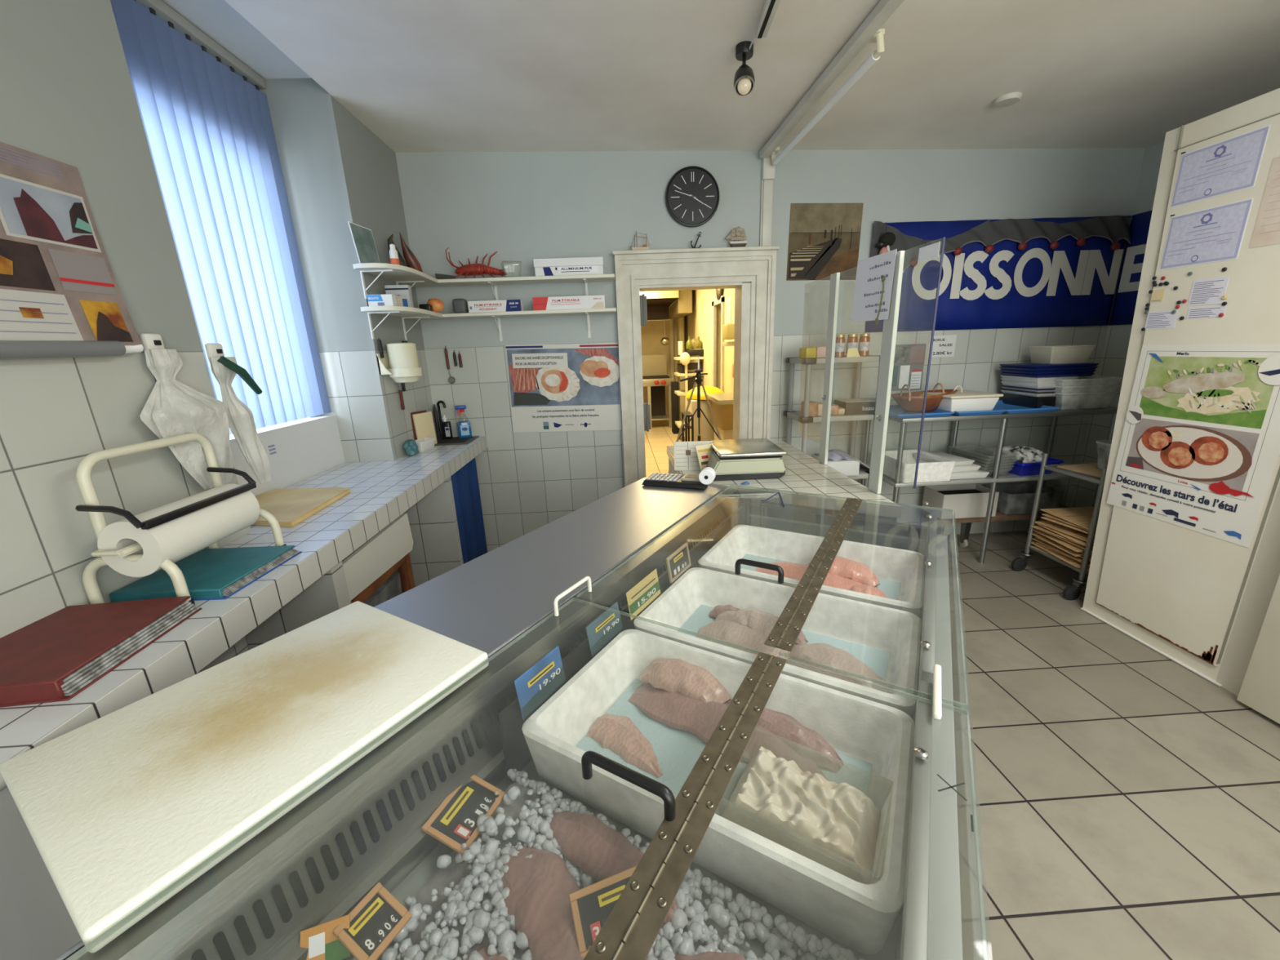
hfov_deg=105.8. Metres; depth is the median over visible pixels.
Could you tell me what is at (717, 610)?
fish fillet
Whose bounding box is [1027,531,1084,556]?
lid
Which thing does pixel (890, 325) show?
posts
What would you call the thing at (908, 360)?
notice sheet
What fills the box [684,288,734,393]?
wall
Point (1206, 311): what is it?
note
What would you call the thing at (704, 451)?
card
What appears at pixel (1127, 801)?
floor
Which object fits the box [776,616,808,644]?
fish fillet
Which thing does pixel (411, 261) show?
crab claw
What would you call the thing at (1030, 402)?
tray
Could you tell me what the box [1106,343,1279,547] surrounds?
poster
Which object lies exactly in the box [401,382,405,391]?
kitchen knife
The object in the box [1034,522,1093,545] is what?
lid
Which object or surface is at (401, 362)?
dispenser
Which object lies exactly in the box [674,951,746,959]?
fish wing
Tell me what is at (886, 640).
plastic tub
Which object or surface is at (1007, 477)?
shelf
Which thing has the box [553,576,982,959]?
cover
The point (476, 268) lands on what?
ornament
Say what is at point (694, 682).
fish fillet
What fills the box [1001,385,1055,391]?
tray
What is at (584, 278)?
wall shelf
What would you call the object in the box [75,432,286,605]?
dispenser
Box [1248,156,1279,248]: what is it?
document
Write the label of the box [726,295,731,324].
chart
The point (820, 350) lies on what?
pack
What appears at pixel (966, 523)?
wooden dolly
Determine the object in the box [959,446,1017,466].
tray
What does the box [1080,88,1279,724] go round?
cabinet
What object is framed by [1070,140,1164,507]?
wall
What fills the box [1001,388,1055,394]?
tray
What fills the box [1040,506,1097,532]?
lid
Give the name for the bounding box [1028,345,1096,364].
tub
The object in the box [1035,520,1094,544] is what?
lid
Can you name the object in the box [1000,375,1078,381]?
tray
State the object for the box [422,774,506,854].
price sign
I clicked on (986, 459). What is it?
tray
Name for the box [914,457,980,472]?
tray
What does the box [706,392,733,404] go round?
countertop
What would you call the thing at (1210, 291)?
note
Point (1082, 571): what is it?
shelf
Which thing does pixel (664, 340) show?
ladle
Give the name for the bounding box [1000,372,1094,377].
tray
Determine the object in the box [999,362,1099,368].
tray
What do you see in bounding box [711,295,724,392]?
door
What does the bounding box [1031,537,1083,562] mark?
lid
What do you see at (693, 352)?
crate
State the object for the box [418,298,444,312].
shell ornament
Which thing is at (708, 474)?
roll
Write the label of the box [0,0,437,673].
wall
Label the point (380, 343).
kitchen knife
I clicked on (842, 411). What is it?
pack
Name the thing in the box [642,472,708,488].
keyboard
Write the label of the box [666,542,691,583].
price sign
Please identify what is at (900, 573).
plastic tub
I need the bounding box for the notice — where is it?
[927,334,956,357]
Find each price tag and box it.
[300,914,350,959]
[514,645,565,719]
[586,601,622,656]
[626,568,660,620]
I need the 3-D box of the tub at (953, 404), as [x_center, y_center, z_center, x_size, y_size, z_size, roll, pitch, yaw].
[2.171,-0.534,3.337,0.324,0.100,0.384,-3,15,-2]
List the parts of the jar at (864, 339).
lid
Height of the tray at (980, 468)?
0.055 m
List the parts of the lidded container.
lid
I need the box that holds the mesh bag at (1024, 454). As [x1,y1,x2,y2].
[993,445,1043,462]
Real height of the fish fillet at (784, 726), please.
0.039 m
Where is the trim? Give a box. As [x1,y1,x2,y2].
[760,153,775,246]
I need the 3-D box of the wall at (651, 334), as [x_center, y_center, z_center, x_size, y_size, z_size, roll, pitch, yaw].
[-0.113,-2.623,10.279,5.000,2.800,0.600,-3,15,-2]
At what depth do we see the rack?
7.94 m
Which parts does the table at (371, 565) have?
rail, leg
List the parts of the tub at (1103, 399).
clear tub, clear tub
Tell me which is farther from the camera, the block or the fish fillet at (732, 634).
the block
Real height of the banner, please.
0.735 m
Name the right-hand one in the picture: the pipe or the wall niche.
the pipe
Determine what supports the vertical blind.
hanging from the wall niche
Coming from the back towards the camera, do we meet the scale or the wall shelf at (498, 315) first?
the wall shelf at (498, 315)
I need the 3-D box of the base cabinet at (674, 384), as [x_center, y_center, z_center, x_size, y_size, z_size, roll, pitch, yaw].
[0.660,-1.287,9.073,0.111,1.077,0.300,-3,15,-2]
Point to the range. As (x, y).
(655, 384)
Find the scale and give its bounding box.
[706,438,786,479]
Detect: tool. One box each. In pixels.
[433,404,440,438]
[444,346,455,383]
[453,350,457,366]
[457,351,462,367]
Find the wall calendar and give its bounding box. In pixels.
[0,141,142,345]
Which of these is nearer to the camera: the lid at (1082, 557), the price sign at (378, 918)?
the price sign at (378, 918)
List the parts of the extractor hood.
rail, panel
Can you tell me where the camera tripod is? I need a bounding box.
[667,356,721,473]
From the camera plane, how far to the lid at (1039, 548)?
3.16 m
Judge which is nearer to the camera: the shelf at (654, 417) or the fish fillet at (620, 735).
the fish fillet at (620, 735)
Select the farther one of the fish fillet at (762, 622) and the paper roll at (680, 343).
the paper roll at (680, 343)
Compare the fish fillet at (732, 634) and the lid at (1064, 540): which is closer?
the fish fillet at (732, 634)
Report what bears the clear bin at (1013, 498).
on the wooden dolly
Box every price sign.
[333,882,412,959]
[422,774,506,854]
[568,865,637,957]
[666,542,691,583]
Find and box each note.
[851,248,896,322]
[1144,309,1178,328]
[1150,288,1164,302]
[1186,305,1226,318]
[1187,275,1229,306]
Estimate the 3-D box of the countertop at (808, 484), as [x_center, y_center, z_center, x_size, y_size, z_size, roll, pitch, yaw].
[0.603,0.403,2.617,0.762,0.958,1.365,-3,15,-2]
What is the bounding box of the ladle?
[660,320,669,345]
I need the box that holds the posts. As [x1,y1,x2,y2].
[818,236,945,493]
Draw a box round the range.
[642,375,672,428]
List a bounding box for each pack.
[798,346,816,358]
[800,400,817,416]
[814,346,826,358]
[816,402,822,416]
[831,404,839,415]
[838,407,844,414]
[937,488,983,494]
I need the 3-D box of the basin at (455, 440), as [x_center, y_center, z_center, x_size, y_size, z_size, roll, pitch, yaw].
[-1.319,-0.276,3.417,0.290,0.006,0.300,-3,15,-2]
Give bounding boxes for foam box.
[883,448,955,483]
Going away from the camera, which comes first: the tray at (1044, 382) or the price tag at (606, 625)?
the price tag at (606, 625)
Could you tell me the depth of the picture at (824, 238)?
3.35 m
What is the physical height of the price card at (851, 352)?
0.055 m
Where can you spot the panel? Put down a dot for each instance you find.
(652, 365)
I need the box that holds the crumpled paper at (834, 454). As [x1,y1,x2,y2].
[814,448,856,460]
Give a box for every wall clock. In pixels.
[665,165,719,226]
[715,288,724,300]
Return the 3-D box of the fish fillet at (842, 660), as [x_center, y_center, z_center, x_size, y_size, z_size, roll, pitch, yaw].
[0.481,0.441,1.156,0.272,0.045,0.128,11,20,40]
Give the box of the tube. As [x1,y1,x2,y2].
[0,340,125,359]
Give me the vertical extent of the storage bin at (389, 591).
0.359 m
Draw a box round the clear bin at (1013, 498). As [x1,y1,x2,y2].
[985,483,1064,515]
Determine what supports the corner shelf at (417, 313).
attached to the wall at (68, 96)
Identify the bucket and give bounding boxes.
[1095,440,1111,469]
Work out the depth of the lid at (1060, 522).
3.04 m
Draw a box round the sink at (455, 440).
[434,400,479,445]
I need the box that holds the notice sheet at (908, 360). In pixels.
[891,343,926,391]
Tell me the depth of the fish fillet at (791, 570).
1.60 m
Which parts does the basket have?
handle, handle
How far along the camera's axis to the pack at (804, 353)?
3.21 m
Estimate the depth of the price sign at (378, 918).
0.67 m
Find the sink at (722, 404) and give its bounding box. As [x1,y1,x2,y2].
[706,392,733,439]
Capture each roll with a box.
[124,344,143,353]
[678,341,682,355]
[698,466,715,484]
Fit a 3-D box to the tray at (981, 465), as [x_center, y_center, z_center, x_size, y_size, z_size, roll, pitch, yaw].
[2.436,-0.150,3.476,0.232,0.055,0.372,-4,15,-8]
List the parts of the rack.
post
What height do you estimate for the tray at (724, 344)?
0.046 m
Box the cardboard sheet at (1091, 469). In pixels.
[1057,462,1102,478]
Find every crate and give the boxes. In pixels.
[684,349,703,355]
[978,451,1063,475]
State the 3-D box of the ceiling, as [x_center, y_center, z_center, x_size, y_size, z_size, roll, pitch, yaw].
[1.134,-1.592,0.569,5.140,0.325,5.620,-3,15,-2]
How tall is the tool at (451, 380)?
0.262 m
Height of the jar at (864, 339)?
0.145 m
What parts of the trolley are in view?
post, post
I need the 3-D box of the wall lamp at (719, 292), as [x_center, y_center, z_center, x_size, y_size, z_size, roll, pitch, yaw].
[1.039,-2.515,6.314,0.045,0.320,0.320,-3,15,-2]
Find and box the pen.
[761,491,784,506]
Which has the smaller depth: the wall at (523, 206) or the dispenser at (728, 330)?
the wall at (523, 206)
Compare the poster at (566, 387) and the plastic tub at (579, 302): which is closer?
the plastic tub at (579, 302)
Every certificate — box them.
[1159,197,1253,270]
[1169,124,1271,208]
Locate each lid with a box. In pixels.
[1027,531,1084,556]
[1031,524,1093,547]
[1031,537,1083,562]
[1031,541,1088,568]
[1031,546,1089,571]
[1032,528,1084,551]
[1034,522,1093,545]
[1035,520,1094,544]
[1035,537,1091,561]
[1035,542,1090,566]
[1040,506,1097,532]
[1040,516,1095,536]
[1041,530,1093,552]
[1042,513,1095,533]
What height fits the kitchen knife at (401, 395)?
0.340 m
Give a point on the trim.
(768, 171)
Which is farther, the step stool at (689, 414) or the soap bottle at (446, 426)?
the step stool at (689, 414)
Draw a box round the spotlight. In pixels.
[733,40,755,96]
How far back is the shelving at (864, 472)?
3.32 m
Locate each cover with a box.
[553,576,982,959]
[734,497,968,708]
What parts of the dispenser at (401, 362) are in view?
wall plate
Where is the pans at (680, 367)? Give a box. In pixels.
[676,363,684,372]
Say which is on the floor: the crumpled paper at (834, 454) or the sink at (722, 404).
the sink at (722, 404)
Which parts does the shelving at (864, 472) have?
post, post, post, post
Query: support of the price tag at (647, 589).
on the plastic tub at (886, 640)
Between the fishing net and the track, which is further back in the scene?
the fishing net
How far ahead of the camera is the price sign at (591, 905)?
0.67 m
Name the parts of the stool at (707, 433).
yellow lid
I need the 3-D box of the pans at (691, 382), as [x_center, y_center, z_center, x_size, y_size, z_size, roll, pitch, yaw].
[0.867,-1.622,8.163,0.095,0.220,0.300,-3,15,-2]
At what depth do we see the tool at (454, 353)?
3.42 m
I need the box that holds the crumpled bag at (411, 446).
[403,439,418,455]
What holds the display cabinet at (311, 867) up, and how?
on the floor
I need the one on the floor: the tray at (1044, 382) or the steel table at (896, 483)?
the steel table at (896, 483)
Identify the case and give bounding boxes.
[452,298,468,313]
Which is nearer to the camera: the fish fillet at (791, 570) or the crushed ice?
the crushed ice
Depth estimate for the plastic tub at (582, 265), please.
3.16 m
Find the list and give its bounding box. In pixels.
[674,440,712,470]
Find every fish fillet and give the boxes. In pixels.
[484,846,591,959]
[539,812,688,924]
[586,713,662,778]
[627,682,827,780]
[639,658,730,702]
[695,620,791,659]
[708,604,740,617]
[714,610,735,621]
[725,699,844,773]
[728,608,790,654]
[755,561,864,590]
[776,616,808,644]
[785,657,862,685]
[789,642,892,693]
[808,555,879,586]
[849,584,888,598]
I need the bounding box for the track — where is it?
[748,0,780,49]
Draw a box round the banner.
[865,209,1152,332]
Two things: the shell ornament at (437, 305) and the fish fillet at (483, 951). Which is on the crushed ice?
the fish fillet at (483, 951)
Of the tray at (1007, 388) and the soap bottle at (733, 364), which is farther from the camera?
the soap bottle at (733, 364)
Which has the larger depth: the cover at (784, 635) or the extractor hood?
the extractor hood
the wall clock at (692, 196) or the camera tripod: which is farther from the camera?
the camera tripod
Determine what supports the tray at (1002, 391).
on the tray at (1030, 402)
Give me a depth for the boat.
3.25 m
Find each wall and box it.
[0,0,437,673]
[395,147,1145,552]
[640,315,685,421]
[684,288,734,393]
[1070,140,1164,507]
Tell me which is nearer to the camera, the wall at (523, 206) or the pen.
the pen
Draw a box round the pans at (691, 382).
[687,376,695,390]
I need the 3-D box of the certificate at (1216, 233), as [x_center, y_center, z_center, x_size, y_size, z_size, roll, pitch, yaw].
[2.526,-1.097,2.176,0.004,0.241,0.310,-3,15,-2]
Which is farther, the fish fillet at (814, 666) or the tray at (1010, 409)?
the tray at (1010, 409)
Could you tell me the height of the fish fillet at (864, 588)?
0.044 m
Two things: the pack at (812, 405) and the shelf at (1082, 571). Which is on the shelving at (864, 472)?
the pack at (812, 405)
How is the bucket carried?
on the cardboard sheet at (1091, 469)
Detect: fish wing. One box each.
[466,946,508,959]
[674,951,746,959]
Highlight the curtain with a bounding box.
[450,457,487,564]
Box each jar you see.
[834,334,845,357]
[845,333,857,356]
[857,333,870,356]
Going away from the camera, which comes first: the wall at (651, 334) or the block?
the block
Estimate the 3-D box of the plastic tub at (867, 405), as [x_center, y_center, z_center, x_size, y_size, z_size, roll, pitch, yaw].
[1.545,-0.518,3.399,0.300,0.088,0.207,-3,15,-2]
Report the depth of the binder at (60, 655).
1.01 m
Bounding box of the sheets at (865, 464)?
[856,458,870,468]
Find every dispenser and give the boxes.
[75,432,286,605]
[375,342,422,382]
[722,323,734,339]
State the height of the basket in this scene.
0.194 m
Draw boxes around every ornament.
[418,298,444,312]
[444,247,507,279]
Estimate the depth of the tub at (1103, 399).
3.19 m
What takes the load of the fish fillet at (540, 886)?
on the crushed ice
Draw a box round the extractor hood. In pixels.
[640,290,678,320]
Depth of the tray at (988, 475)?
3.37 m
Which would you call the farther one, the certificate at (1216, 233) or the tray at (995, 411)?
the tray at (995, 411)
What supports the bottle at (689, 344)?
on the crate at (693, 352)
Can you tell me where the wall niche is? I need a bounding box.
[160,0,345,496]
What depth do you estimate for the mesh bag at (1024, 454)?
3.38 m
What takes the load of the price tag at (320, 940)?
on the crushed ice
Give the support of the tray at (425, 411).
on the countertop at (311, 585)
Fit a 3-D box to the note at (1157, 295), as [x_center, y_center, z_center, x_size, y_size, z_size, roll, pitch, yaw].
[2.529,-0.901,2.368,0.002,0.058,0.055,-3,15,-2]
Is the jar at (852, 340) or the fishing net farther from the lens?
the fishing net
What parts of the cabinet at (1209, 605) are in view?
door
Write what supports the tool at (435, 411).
on the sink at (455, 440)
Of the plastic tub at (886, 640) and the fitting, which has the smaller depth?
the plastic tub at (886, 640)
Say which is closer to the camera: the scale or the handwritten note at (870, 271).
the handwritten note at (870, 271)
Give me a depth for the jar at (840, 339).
3.19 m
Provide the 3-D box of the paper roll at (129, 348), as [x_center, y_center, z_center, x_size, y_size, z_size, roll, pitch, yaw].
[-1.388,-0.357,1.309,0.032,0.033,0.065,-3,15,-2]
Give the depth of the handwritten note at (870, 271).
1.94 m
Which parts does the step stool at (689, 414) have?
leg, leg, seat, leg, leg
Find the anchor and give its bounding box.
[690,231,701,248]
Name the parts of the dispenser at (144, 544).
cutter arm, upright frame, cutter arm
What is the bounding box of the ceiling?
[224,0,1279,152]
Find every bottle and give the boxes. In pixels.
[440,414,453,439]
[454,404,471,438]
[685,336,693,348]
[695,336,702,348]
[732,364,733,377]
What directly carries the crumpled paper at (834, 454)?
on the plastic tub at (849, 467)
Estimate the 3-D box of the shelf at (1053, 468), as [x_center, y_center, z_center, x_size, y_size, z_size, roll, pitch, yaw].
[2.912,-0.047,2.968,0.574,0.024,0.420,-3,15,-2]
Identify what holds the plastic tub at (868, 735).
in the display cabinet at (311, 867)
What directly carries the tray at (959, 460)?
on the tray at (973, 467)
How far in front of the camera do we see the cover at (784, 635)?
1.23 m
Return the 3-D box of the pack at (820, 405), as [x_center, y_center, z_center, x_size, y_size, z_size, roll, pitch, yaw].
[1.238,-0.487,3.334,0.077,0.085,0.101,-3,15,-2]
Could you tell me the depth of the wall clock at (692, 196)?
3.21 m
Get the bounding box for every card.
[347,221,380,263]
[695,441,724,471]
[846,347,859,357]
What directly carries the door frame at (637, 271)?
in the wall at (523, 206)
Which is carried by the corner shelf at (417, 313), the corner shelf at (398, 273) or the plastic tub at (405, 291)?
the plastic tub at (405, 291)
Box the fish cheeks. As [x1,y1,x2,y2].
[721,746,880,884]
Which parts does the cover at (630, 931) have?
white handle, black handle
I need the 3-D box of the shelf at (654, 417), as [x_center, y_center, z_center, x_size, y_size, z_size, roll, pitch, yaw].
[-0.343,-1.250,9.940,1.984,0.030,0.550,-3,15,-2]
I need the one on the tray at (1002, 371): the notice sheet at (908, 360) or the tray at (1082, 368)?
the tray at (1082, 368)
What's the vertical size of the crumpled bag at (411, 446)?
0.095 m
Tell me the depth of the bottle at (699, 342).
7.87 m
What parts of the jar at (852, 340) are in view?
lid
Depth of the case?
3.20 m
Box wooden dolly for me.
[921,503,1071,547]
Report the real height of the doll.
0.254 m
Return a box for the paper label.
[917,241,940,262]
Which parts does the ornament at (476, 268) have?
leg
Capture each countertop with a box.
[0,435,487,791]
[0,477,723,959]
[666,440,902,522]
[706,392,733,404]
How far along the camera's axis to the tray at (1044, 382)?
3.30 m
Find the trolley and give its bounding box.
[1011,453,1106,599]
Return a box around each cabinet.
[66,488,972,959]
[671,381,679,434]
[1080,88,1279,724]
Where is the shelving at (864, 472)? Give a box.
[783,355,880,488]
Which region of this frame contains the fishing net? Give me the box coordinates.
[870,215,1133,271]
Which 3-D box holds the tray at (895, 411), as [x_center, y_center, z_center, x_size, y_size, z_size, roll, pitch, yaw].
[1.834,-0.477,3.351,0.380,0.028,0.472,-3,15,-2]
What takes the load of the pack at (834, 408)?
on the shelving at (864, 472)
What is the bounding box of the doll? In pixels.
[876,225,895,254]
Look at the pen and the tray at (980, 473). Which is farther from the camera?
the tray at (980, 473)
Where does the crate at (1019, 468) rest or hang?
on the steel table at (896, 483)
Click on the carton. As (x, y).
(971, 504)
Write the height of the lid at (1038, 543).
0.010 m
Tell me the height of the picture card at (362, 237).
0.204 m
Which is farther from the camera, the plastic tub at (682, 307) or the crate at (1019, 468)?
the plastic tub at (682, 307)
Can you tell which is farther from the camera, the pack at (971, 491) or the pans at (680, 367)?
the pans at (680, 367)
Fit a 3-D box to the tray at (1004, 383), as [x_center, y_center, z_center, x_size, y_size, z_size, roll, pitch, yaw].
[2.785,-0.672,3.403,0.254,0.030,0.348,-2,15,1]
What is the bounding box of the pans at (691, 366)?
[687,362,702,369]
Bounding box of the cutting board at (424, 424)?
[412,411,437,444]
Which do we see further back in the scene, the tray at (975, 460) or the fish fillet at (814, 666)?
the tray at (975, 460)
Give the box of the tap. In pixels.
[436,400,446,438]
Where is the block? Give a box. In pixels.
[435,273,456,279]
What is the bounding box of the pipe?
[669,318,675,381]
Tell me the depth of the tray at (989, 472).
3.37 m
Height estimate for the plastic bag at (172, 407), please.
0.470 m
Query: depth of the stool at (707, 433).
6.13 m
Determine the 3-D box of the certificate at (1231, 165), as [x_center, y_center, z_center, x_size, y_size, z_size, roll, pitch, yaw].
[2.515,-1.360,2.116,0.004,0.230,0.318,-3,15,-2]
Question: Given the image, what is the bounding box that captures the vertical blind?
[110,0,331,435]
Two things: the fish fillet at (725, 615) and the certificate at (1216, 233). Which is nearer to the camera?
the fish fillet at (725, 615)
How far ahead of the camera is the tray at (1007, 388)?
3.33 m
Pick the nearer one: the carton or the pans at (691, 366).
the carton
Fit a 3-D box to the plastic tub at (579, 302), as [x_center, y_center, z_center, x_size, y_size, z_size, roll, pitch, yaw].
[-0.473,-1.184,3.248,0.475,0.083,0.081,-3,15,-2]
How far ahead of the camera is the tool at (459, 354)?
3.42 m
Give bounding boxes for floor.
[644,420,1279,959]
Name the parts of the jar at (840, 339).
lid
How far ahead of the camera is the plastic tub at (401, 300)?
2.67 m
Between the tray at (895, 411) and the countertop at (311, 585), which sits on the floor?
the countertop at (311, 585)
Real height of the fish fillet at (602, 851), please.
0.036 m
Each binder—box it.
[0,595,201,707]
[109,545,302,602]
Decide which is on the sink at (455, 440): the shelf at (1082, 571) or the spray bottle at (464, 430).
the spray bottle at (464, 430)
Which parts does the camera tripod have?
leg, leg, leg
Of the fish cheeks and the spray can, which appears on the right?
the fish cheeks
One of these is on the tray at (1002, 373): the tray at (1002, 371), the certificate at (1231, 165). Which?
the tray at (1002, 371)
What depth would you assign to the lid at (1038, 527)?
3.12 m
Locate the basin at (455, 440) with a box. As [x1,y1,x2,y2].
[434,435,479,445]
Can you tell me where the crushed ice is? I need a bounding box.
[346,768,865,959]
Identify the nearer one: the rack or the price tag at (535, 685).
the price tag at (535, 685)
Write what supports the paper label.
attached to the posts
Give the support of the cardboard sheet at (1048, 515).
on the lid at (1060, 522)
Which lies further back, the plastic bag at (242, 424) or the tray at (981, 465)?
the tray at (981, 465)
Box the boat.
[630,231,649,250]
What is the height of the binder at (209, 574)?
0.028 m
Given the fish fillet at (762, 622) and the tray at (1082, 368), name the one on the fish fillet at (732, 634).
the fish fillet at (762, 622)
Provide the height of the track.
0.027 m
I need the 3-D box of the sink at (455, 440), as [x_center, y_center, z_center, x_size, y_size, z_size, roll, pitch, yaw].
[-1.324,-0.407,3.381,0.290,0.278,0.300,-3,15,-2]
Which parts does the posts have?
post, post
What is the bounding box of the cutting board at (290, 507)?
[252,487,350,527]
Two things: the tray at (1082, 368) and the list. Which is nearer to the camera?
the list
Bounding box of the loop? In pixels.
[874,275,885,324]
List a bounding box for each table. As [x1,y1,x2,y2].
[342,513,415,603]
[860,402,1117,563]
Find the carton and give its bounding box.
[921,483,999,519]
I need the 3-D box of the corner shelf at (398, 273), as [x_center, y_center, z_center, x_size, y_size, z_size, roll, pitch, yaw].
[-1.389,-1.149,2.917,0.233,0.162,0.832,-3,15,-2]
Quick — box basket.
[890,382,957,413]
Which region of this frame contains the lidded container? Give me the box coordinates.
[914,385,1003,412]
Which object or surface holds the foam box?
on the steel table at (896, 483)
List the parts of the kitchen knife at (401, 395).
handle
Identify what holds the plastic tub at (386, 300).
on the corner shelf at (417, 313)
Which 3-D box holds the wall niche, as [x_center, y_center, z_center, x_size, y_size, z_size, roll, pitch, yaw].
[-1.795,-0.940,2.024,0.659,2.065,1.170,-3,15,-2]
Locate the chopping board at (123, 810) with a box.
[0,600,488,953]
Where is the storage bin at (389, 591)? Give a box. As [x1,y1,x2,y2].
[364,573,401,607]
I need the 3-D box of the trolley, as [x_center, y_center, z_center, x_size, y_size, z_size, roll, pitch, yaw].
[2.898,0.265,3.052,0.688,0.825,0.474,-3,15,-2]
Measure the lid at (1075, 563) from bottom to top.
0.015 m
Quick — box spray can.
[389,244,399,265]
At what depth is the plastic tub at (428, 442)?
3.13 m
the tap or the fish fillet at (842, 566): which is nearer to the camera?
the fish fillet at (842, 566)
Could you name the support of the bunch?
attached to the rack
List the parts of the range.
leg, leg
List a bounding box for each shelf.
[352,262,446,298]
[360,306,451,340]
[437,273,614,300]
[442,307,616,341]
[651,414,669,420]
[867,462,1075,487]
[1028,544,1088,573]
[1044,462,1100,484]
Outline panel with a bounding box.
[641,354,666,376]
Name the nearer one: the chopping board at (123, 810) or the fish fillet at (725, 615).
the chopping board at (123, 810)
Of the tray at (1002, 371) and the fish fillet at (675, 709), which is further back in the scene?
the tray at (1002, 371)
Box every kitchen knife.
[377,337,384,358]
[398,382,404,409]
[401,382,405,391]
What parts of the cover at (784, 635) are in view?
black handle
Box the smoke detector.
[993,92,1022,107]
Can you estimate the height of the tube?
0.053 m
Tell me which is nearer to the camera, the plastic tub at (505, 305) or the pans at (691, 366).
the plastic tub at (505, 305)
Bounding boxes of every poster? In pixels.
[505,342,621,432]
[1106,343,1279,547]
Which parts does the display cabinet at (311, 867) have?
lid rail, front pane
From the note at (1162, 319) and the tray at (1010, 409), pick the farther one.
the tray at (1010, 409)
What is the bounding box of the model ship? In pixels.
[724,226,747,247]
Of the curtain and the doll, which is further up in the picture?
the doll
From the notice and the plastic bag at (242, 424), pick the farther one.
the notice
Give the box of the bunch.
[680,351,690,364]
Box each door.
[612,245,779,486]
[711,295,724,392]
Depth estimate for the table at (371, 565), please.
2.02 m
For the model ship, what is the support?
on the door frame at (637, 271)
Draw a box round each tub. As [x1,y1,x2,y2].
[367,293,397,306]
[384,284,413,307]
[395,296,408,306]
[415,437,435,452]
[467,299,523,312]
[501,260,521,277]
[521,629,915,955]
[532,294,605,310]
[533,257,603,275]
[633,567,921,716]
[668,289,692,318]
[697,524,925,617]
[811,453,859,475]
[833,397,875,414]
[937,396,999,412]
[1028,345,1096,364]
[1053,375,1123,409]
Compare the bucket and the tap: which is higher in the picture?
the tap
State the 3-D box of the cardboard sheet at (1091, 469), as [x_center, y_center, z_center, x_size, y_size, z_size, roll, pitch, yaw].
[2.901,-0.059,2.975,0.420,0.012,0.320,-4,15,-7]
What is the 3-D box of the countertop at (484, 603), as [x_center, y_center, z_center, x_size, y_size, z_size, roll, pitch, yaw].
[-0.405,0.773,1.402,0.430,0.960,2.519,7,18,30]
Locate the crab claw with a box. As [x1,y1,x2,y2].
[387,232,422,272]
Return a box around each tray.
[410,409,426,439]
[722,341,733,346]
[764,729,884,882]
[888,404,954,418]
[912,450,974,466]
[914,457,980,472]
[946,451,1009,468]
[950,468,989,479]
[951,407,1006,415]
[955,453,1008,462]
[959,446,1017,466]
[979,466,1006,471]
[986,468,1010,476]
[988,471,1004,474]
[994,400,1060,413]
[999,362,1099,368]
[999,366,1097,372]
[1000,369,1096,374]
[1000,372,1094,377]
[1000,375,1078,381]
[1000,377,1055,384]
[1000,381,1055,388]
[1000,390,1055,396]
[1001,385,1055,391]
[1001,386,1055,392]
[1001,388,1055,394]
[1001,392,1067,408]
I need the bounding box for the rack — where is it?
[673,355,703,427]
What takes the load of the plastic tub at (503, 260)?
on the wall shelf at (584, 278)
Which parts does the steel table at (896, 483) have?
leg, leg, leg, leg, leg, leg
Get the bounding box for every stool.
[681,411,693,441]
[684,385,724,441]
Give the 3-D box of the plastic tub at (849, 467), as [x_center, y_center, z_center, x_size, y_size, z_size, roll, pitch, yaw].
[1.393,-0.113,3.474,0.232,0.105,0.280,-3,15,-2]
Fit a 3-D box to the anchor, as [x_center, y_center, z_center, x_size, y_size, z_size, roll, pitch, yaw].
[0.378,-1.615,3.269,0.077,0.108,0.012,-3,15,-2]
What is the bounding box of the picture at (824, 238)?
[786,203,863,280]
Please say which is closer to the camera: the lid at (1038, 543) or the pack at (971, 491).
the lid at (1038, 543)
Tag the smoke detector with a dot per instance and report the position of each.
(1010, 99)
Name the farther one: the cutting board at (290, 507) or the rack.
the rack
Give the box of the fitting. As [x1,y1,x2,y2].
[760,0,904,165]
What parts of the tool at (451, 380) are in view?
handle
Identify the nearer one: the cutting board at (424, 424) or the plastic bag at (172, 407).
the plastic bag at (172, 407)
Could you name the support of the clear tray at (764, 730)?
in the plastic tub at (868, 735)
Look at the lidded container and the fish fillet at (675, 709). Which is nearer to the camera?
the fish fillet at (675, 709)
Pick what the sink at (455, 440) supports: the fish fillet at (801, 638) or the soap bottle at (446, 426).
the soap bottle at (446, 426)
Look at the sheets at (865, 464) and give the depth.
3.42 m
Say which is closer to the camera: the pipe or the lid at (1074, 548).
the lid at (1074, 548)

